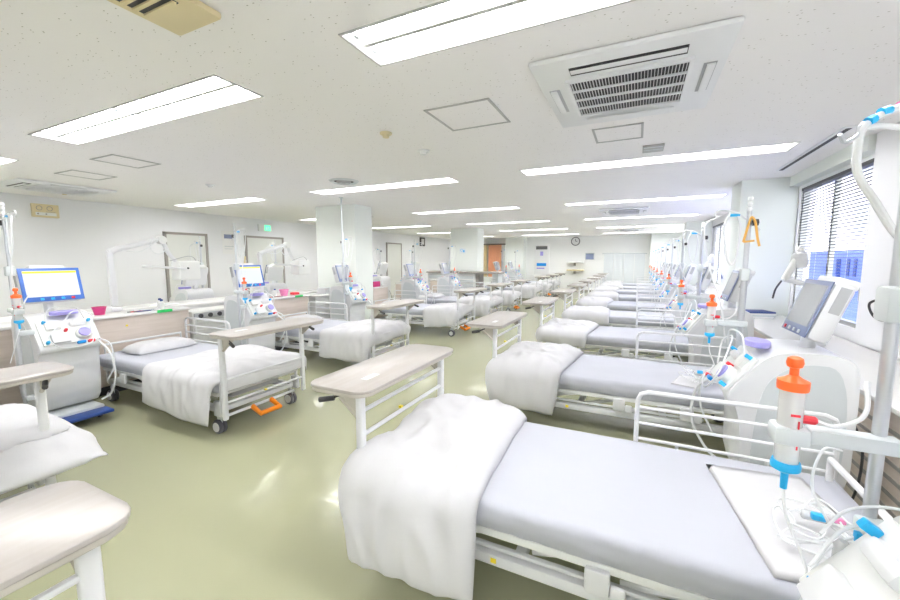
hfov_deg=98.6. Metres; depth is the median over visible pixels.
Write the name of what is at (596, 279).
table
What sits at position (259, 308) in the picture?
machine
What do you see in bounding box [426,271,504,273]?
countertop
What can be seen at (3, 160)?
ceiling light
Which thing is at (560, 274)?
table
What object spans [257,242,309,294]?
articulated arm
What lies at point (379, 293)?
wall
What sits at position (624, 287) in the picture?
hospital bed
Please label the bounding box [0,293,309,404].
wall
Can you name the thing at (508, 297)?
duvet
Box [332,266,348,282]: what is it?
monitor
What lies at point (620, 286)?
duvet
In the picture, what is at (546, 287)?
duvet
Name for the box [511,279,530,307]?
table
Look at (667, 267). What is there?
machine
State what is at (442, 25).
ceiling light
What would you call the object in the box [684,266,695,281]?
monitor
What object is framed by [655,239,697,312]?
machine
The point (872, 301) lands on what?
coiled cord
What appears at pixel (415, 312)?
hospital bed
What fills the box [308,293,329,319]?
wall
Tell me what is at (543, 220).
ceiling light
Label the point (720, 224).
blind
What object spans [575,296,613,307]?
duvet
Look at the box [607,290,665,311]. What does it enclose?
hospital bed
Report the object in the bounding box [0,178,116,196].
air conditioner
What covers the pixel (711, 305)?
dialyzer
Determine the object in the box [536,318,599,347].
duvet
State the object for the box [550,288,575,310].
table
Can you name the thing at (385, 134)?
ceiling detector
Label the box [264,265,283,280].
monitor
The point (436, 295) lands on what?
pillow
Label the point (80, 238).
wall
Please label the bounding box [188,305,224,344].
rack
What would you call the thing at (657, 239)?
wall pillar
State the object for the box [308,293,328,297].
countertop
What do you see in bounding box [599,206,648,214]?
air conditioner
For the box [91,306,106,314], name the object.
plastic basin
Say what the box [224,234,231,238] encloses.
picture
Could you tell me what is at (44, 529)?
table
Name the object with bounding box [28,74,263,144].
ceiling light
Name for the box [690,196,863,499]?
machine
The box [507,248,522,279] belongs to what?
machine
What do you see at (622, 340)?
hospital bed
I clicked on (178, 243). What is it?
door
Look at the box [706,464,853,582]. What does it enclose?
pad
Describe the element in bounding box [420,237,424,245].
wall clock
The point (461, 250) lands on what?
notice
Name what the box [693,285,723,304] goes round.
countertop
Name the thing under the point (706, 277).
monitor
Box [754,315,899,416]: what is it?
countertop
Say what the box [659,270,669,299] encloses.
dialyzer
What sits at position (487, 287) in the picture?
hospital bed
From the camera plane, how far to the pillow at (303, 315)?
6.17 m
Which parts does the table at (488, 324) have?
leg, leg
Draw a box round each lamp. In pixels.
[704,254,723,298]
[772,247,825,345]
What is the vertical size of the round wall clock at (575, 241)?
0.405 m
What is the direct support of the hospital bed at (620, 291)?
on the floor
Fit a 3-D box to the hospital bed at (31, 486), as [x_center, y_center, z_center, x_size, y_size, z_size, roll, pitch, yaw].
[-3.423,0.868,2.324,2.097,0.782,0.942,3,7,26]
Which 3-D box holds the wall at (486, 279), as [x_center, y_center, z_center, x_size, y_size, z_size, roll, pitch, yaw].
[2.017,-1.674,19.599,1.600,2.200,0.060,3,7,26]
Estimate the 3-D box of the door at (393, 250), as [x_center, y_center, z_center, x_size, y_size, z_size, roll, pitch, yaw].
[-2.292,-1.282,16.089,0.092,2.160,1.100,3,7,26]
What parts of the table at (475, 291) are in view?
leg, leg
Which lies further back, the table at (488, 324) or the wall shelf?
the wall shelf
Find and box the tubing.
[837,101,899,237]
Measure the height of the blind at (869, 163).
1.478 m
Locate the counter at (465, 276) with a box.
[426,271,504,293]
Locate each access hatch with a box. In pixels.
[54,169,115,179]
[89,154,160,167]
[423,97,510,130]
[592,122,643,143]
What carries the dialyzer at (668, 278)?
attached to the machine at (706, 277)
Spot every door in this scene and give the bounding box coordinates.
[162,231,210,301]
[244,235,285,293]
[386,242,401,295]
[602,253,646,282]
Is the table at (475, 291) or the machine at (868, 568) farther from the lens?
the table at (475, 291)
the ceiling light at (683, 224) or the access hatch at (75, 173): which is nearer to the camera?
the access hatch at (75, 173)
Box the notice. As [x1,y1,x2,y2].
[459,248,465,253]
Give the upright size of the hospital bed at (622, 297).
0.782 m
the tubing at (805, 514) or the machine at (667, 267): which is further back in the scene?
the machine at (667, 267)
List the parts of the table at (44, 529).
leg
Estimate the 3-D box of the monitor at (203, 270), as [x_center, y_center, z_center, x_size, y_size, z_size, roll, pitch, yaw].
[-4.209,-0.396,6.399,0.175,0.317,0.360,3,7,26]
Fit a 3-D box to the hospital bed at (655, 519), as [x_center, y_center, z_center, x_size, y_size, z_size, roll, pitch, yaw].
[0.675,0.917,1.867,2.097,0.782,0.942,3,7,26]
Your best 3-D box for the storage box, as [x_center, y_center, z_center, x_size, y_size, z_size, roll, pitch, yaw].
[-1.726,-0.364,8.772,0.180,0.123,0.240,3,7,26]
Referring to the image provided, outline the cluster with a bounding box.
[807,447,899,576]
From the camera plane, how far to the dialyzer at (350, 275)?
6.68 m
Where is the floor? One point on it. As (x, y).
(250, 510)
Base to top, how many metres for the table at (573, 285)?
0.746 m
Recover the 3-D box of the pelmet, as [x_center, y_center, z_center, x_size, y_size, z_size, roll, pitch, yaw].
[4.013,-1.426,4.113,0.100,0.130,1.880,3,7,26]
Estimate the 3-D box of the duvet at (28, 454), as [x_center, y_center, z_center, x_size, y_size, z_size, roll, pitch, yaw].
[-2.739,0.836,2.086,0.956,0.265,1.139,4,7,32]
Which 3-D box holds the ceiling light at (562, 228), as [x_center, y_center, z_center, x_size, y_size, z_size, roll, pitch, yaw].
[2.982,-2.591,13.999,2.464,0.116,0.332,3,7,26]
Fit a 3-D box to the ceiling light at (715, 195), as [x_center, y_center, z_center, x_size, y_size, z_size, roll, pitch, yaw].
[3.401,-1.845,6.958,2.594,0.116,0.332,3,7,26]
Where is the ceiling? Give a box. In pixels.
[0,0,899,238]
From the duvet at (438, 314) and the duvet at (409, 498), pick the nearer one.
the duvet at (409, 498)
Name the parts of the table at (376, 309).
leg, leg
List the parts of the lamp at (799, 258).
black handle, post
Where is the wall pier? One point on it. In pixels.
(878, 249)
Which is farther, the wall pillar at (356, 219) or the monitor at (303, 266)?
the wall pillar at (356, 219)
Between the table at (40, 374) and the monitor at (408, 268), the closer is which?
the table at (40, 374)
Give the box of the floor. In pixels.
[0,291,728,599]
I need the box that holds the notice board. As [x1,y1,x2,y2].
[534,245,549,273]
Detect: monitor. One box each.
[16,270,80,304]
[171,261,200,279]
[182,267,207,285]
[231,266,261,288]
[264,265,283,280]
[290,260,309,274]
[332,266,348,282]
[377,263,387,273]
[403,264,412,276]
[675,265,684,277]
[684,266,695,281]
[701,268,714,289]
[728,274,751,303]
[805,283,854,342]
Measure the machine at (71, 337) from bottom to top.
1.954 m
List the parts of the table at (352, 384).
lever knob, leg, leg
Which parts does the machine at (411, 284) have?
panel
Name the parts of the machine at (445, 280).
panel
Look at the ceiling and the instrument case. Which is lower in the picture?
the instrument case
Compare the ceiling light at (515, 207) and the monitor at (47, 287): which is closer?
the monitor at (47, 287)
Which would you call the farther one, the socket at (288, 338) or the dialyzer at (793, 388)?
the socket at (288, 338)
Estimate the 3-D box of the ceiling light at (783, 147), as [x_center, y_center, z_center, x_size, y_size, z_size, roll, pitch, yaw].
[2.059,-1.551,4.179,2.594,0.116,0.332,3,7,26]
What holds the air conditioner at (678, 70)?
attached to the ceiling
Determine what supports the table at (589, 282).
attached to the hospital bed at (622, 297)
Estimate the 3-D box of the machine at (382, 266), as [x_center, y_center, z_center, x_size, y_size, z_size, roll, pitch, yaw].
[-2.067,-0.637,11.252,0.733,1.894,0.528,3,7,26]
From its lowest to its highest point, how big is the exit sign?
0.180 m
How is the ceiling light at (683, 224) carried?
attached to the ceiling
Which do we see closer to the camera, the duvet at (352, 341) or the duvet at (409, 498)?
the duvet at (409, 498)
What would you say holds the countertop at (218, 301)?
on the wall at (122, 325)
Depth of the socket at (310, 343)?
5.49 m
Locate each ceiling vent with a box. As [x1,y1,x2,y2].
[107,0,220,35]
[329,178,358,184]
[642,143,664,152]
[776,125,857,170]
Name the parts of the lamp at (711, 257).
post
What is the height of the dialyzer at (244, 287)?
0.591 m
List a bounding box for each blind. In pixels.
[711,222,723,281]
[793,158,873,320]
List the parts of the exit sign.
lit panel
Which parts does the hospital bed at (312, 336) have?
head frame, mattress, rail, frame, foot frame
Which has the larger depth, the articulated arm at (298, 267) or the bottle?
the articulated arm at (298, 267)
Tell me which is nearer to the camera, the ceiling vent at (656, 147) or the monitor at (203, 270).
the ceiling vent at (656, 147)
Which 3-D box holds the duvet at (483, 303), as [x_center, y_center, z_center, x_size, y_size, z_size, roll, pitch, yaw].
[0.755,0.126,9.618,0.911,0.454,1.116,3,7,26]
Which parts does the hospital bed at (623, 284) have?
mattress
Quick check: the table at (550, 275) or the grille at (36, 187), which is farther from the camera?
the table at (550, 275)
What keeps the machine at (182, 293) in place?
on the floor
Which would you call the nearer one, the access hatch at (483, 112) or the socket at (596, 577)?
the socket at (596, 577)
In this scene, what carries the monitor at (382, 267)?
on the machine at (382, 266)
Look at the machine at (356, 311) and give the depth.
7.03 m
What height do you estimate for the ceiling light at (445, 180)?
0.116 m
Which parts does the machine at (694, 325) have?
dialyzer arm, panel, monitor stem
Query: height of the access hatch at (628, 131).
0.007 m
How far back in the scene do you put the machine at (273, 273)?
7.74 m
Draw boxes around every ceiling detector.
[380,131,391,138]
[417,149,429,154]
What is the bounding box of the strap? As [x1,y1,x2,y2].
[742,216,760,245]
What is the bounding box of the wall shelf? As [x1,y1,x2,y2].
[566,269,583,273]
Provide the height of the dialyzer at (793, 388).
0.591 m
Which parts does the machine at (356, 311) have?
panel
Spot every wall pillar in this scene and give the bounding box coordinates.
[315,204,372,318]
[450,228,483,270]
[505,237,525,278]
[649,233,683,282]
[682,221,712,284]
[723,177,798,316]
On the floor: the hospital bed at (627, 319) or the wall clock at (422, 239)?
the hospital bed at (627, 319)
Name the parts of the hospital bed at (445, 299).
mattress, rail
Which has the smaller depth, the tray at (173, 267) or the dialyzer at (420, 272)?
the tray at (173, 267)
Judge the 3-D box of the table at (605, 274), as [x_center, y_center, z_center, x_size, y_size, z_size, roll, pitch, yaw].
[6.425,-0.747,16.274,0.355,0.746,1.000,3,7,26]
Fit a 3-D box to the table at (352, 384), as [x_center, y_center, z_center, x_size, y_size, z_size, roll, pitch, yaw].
[-0.332,0.735,2.291,0.355,0.746,1.000,3,7,26]
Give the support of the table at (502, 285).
attached to the hospital bed at (445, 299)
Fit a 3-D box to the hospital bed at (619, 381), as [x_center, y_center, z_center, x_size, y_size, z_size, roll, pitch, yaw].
[1.520,0.732,3.615,2.097,0.782,0.942,3,7,26]
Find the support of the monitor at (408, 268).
on the machine at (411, 284)
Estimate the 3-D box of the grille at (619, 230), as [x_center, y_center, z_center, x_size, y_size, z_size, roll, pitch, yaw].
[6.486,-2.501,14.005,0.640,0.017,0.600,3,7,26]
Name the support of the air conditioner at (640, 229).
attached to the ceiling
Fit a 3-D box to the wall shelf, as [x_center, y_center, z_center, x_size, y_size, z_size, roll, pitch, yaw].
[5.847,-1.327,18.075,0.750,0.190,0.279,3,7,26]
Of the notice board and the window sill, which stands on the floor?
the window sill
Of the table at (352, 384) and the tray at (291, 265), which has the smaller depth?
the table at (352, 384)
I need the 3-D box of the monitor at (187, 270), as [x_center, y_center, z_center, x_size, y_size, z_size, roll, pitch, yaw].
[-3.635,-0.410,5.328,0.220,0.260,0.280,3,7,26]
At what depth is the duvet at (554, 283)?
16.46 m
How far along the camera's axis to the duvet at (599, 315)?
6.90 m
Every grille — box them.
[18,184,92,194]
[565,55,695,116]
[607,210,640,214]
[619,230,638,231]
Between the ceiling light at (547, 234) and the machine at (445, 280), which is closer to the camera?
the machine at (445, 280)
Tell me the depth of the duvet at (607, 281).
15.70 m
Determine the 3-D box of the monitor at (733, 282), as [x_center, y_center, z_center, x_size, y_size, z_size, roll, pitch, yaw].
[2.876,-0.130,3.885,0.176,0.317,0.360,3,7,26]
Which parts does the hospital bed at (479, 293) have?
rail, mattress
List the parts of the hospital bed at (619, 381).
frame, mattress, rail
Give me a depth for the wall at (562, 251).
18.09 m
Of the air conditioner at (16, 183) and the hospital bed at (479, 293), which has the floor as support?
the hospital bed at (479, 293)
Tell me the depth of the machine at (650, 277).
14.70 m
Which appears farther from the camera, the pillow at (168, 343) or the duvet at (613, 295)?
the duvet at (613, 295)
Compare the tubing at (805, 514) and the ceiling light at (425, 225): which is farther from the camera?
the ceiling light at (425, 225)
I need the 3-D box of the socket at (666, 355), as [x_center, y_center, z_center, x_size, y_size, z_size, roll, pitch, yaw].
[2.694,0.704,4.720,0.145,0.105,0.032,3,7,26]
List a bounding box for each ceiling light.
[0,157,18,164]
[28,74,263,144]
[173,197,265,206]
[307,177,458,194]
[338,0,635,66]
[372,225,429,228]
[414,206,520,213]
[468,220,550,224]
[501,228,566,230]
[519,142,800,175]
[522,234,569,235]
[564,194,727,205]
[584,214,699,219]
[595,224,683,227]
[603,231,675,233]
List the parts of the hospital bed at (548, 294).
rail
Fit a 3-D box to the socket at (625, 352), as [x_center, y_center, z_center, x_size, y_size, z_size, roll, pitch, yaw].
[2.261,0.682,4.926,0.145,0.105,0.032,3,7,26]
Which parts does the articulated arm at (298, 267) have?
post, arm, arm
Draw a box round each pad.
[670,375,698,387]
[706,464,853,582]
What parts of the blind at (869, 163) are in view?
head rail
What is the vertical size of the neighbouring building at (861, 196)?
11.000 m
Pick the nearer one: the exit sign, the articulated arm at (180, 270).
the articulated arm at (180, 270)
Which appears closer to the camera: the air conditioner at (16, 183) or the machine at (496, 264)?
the air conditioner at (16, 183)
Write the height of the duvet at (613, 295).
0.316 m
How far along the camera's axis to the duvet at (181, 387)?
3.39 m
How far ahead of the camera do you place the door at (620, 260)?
17.24 m
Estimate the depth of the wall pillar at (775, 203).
5.14 m
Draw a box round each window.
[710,226,721,284]
[793,166,872,327]
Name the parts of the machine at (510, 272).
panel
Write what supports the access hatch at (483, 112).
attached to the ceiling
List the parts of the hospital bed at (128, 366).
head frame, mattress, frame, rail, foot frame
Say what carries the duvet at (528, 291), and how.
on the hospital bed at (487, 287)
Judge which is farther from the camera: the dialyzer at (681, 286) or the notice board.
the notice board
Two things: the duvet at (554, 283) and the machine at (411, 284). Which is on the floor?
the machine at (411, 284)
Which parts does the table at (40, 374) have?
leg, lever knob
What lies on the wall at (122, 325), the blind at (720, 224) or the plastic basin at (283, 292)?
the plastic basin at (283, 292)
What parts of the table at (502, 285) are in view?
leg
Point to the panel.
(37, 210)
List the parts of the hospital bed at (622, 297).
mattress, rail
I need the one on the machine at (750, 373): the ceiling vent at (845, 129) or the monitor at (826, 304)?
the monitor at (826, 304)
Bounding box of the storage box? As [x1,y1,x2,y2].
[373,281,379,286]
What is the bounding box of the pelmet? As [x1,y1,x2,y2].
[790,134,876,186]
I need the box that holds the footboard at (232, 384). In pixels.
[219,350,306,393]
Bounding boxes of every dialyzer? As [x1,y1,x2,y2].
[10,288,28,362]
[241,277,253,322]
[349,272,357,306]
[419,269,426,292]
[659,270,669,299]
[666,274,678,309]
[677,280,695,333]
[704,294,737,384]
[770,356,870,599]
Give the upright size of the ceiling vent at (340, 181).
0.039 m
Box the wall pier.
[854,122,899,358]
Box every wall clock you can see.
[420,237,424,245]
[571,237,579,245]
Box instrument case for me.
[317,287,330,293]
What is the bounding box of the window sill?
[754,315,899,519]
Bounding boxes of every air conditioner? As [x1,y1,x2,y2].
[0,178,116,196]
[528,16,744,127]
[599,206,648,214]
[614,228,643,231]
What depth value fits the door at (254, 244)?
10.43 m
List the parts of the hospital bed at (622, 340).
frame, mattress, rail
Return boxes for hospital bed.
[0,479,44,501]
[100,317,298,433]
[274,301,403,358]
[374,290,471,335]
[427,285,498,313]
[460,282,519,310]
[475,390,892,599]
[484,278,539,296]
[507,276,550,296]
[546,309,691,364]
[554,331,735,433]
[600,297,674,330]
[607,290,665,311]
[616,281,656,294]
[618,285,659,301]
[622,276,651,285]
[623,278,653,289]
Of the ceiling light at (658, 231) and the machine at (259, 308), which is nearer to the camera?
the machine at (259, 308)
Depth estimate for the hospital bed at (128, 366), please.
3.90 m
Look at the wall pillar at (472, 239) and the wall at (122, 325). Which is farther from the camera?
the wall pillar at (472, 239)
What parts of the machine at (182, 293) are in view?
panel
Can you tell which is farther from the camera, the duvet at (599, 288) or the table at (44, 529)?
the duvet at (599, 288)
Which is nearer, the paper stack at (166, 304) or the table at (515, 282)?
the paper stack at (166, 304)
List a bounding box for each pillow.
[121,336,196,354]
[285,314,321,319]
[427,293,444,297]
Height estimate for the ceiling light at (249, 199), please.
0.116 m
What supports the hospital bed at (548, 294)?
on the floor
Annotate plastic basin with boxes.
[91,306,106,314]
[279,289,288,295]
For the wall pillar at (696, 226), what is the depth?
10.90 m
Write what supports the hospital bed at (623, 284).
on the floor
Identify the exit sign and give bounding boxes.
[257,224,271,231]
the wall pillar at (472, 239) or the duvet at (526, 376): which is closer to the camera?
the duvet at (526, 376)
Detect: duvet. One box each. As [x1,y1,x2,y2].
[0,403,107,492]
[142,344,298,426]
[319,319,410,362]
[338,393,526,599]
[423,303,473,327]
[456,295,502,315]
[485,341,583,414]
[488,290,520,305]
[512,284,542,297]
[528,282,551,292]
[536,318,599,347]
[537,280,560,290]
[561,305,609,324]
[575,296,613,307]
[587,291,618,300]
[593,286,618,291]
[600,283,622,288]
[603,280,623,283]
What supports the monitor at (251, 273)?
on the machine at (259, 308)
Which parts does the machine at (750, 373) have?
dialyzer arm, panel, monitor stem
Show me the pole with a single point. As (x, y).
(339, 197)
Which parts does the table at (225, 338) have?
leg, leg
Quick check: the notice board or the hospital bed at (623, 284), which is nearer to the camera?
the hospital bed at (623, 284)
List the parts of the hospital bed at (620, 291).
mattress, rail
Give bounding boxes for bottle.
[158,299,164,308]
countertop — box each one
[0,290,316,321]
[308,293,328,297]
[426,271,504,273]
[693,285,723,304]
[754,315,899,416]
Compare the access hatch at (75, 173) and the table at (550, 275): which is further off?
the table at (550, 275)
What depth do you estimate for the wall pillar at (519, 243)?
18.87 m
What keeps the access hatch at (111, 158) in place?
attached to the ceiling
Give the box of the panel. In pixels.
[30,203,59,217]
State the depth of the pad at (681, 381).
3.13 m
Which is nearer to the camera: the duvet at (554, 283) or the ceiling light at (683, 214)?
the ceiling light at (683, 214)
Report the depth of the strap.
2.43 m
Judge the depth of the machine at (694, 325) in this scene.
3.89 m
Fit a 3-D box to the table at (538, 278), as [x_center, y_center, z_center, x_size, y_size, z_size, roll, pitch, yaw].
[3.234,-0.459,13.562,0.355,0.746,1.000,3,7,26]
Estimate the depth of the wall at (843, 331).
4.94 m
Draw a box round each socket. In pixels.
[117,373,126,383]
[282,337,289,343]
[306,340,313,346]
[584,565,625,599]
[613,398,631,412]
[621,349,633,357]
[664,353,677,360]
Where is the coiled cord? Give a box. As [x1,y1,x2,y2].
[868,300,882,321]
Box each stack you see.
[133,308,160,311]
[149,303,178,305]
[745,309,775,318]
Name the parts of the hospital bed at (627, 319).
mattress, rail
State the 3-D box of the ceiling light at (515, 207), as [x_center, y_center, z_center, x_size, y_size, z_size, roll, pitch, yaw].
[0.296,-2.002,8.442,2.464,0.116,0.332,3,7,26]
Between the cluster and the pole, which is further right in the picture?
the cluster
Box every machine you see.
[0,202,116,423]
[170,236,213,301]
[224,223,286,350]
[252,240,287,292]
[329,233,372,320]
[373,247,390,299]
[400,239,434,321]
[401,247,419,281]
[436,242,464,296]
[491,247,511,285]
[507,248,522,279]
[648,247,669,289]
[648,251,663,280]
[649,245,677,293]
[652,244,685,301]
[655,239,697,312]
[660,235,717,356]
[669,222,755,366]
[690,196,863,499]
[767,193,899,599]
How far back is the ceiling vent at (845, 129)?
3.59 m
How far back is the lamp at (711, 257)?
7.11 m
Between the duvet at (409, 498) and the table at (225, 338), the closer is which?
the duvet at (409, 498)
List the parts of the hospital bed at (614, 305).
mattress, rail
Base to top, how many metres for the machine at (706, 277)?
1.894 m
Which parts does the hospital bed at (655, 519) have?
frame, rail, head frame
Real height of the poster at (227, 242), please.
0.560 m
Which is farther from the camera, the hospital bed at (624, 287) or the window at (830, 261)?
the hospital bed at (624, 287)
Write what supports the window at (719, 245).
in the wall at (843, 331)
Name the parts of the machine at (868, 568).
dialyzer arm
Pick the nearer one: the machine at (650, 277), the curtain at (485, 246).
the machine at (650, 277)
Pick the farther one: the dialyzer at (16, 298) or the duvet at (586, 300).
the duvet at (586, 300)
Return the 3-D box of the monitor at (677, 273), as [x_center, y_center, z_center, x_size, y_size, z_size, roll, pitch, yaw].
[5.409,-0.685,9.129,0.176,0.317,0.360,3,7,26]
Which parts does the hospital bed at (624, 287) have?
mattress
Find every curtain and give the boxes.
[483,245,486,276]
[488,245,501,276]
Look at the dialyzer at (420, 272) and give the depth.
8.84 m
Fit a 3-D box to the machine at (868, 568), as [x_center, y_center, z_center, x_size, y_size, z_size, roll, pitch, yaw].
[1.008,0.545,0.643,0.683,1.779,0.528,3,7,26]
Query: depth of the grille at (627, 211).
8.42 m
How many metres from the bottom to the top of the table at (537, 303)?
0.746 m
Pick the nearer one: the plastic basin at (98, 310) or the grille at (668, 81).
the grille at (668, 81)
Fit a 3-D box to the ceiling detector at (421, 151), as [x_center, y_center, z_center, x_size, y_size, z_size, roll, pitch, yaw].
[-0.258,-1.433,3.766,0.120,0.041,0.120,3,7,26]
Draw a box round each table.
[0,362,73,485]
[0,481,130,599]
[209,317,323,420]
[311,344,452,448]
[366,299,423,357]
[454,288,486,328]
[467,311,526,357]
[487,283,512,313]
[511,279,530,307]
[522,296,558,325]
[535,276,549,296]
[546,274,558,293]
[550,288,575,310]
[555,273,565,288]
[567,283,586,299]
[579,279,594,293]
[587,277,600,287]
[593,275,604,284]
[598,273,607,281]
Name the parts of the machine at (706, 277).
panel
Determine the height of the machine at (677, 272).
1.894 m
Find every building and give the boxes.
[808,250,863,321]
[822,167,872,250]
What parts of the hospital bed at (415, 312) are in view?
rail, frame, mattress, foot frame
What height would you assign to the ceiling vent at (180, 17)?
0.041 m
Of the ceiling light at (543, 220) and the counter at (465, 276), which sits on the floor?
the counter at (465, 276)
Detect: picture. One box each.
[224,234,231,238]
[585,253,593,259]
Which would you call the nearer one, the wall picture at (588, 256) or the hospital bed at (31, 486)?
the hospital bed at (31, 486)
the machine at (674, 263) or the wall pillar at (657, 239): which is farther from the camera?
the wall pillar at (657, 239)
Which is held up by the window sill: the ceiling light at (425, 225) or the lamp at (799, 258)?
the lamp at (799, 258)
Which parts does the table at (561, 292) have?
leg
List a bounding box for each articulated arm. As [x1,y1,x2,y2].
[105,236,200,311]
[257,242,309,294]
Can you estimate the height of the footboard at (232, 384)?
0.200 m
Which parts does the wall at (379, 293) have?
wood panel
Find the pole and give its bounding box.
[339,197,344,319]
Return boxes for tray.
[142,265,186,269]
[274,264,302,266]
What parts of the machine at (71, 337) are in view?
dialyzer arm, panel, monitor stem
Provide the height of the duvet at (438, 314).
0.427 m
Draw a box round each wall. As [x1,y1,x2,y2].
[0,192,449,316]
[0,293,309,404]
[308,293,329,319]
[373,279,436,318]
[484,235,650,289]
[484,245,505,285]
[709,153,899,359]
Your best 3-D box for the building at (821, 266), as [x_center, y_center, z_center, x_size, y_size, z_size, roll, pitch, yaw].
[5.866,1.563,6.033,0.100,4.620,5.800,3,7,26]
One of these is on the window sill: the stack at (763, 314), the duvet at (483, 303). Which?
the stack at (763, 314)
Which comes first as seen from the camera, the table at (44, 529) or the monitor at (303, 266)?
the table at (44, 529)
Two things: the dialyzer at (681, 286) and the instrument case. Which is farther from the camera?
the instrument case
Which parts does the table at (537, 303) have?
leg, leg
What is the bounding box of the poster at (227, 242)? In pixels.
[221,231,234,253]
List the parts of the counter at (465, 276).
post, leg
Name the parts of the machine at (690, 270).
panel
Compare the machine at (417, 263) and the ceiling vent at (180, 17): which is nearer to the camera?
the ceiling vent at (180, 17)
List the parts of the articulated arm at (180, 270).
post, arm, arm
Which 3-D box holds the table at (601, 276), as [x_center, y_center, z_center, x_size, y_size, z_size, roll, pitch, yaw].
[5.580,-0.561,14.526,0.355,0.746,1.000,3,7,26]
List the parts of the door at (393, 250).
frame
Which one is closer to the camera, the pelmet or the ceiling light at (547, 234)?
the pelmet
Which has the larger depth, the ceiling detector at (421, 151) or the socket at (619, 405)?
the ceiling detector at (421, 151)
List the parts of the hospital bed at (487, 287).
mattress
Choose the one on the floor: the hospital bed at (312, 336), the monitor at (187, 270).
the hospital bed at (312, 336)
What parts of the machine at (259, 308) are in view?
panel, dialyzer arm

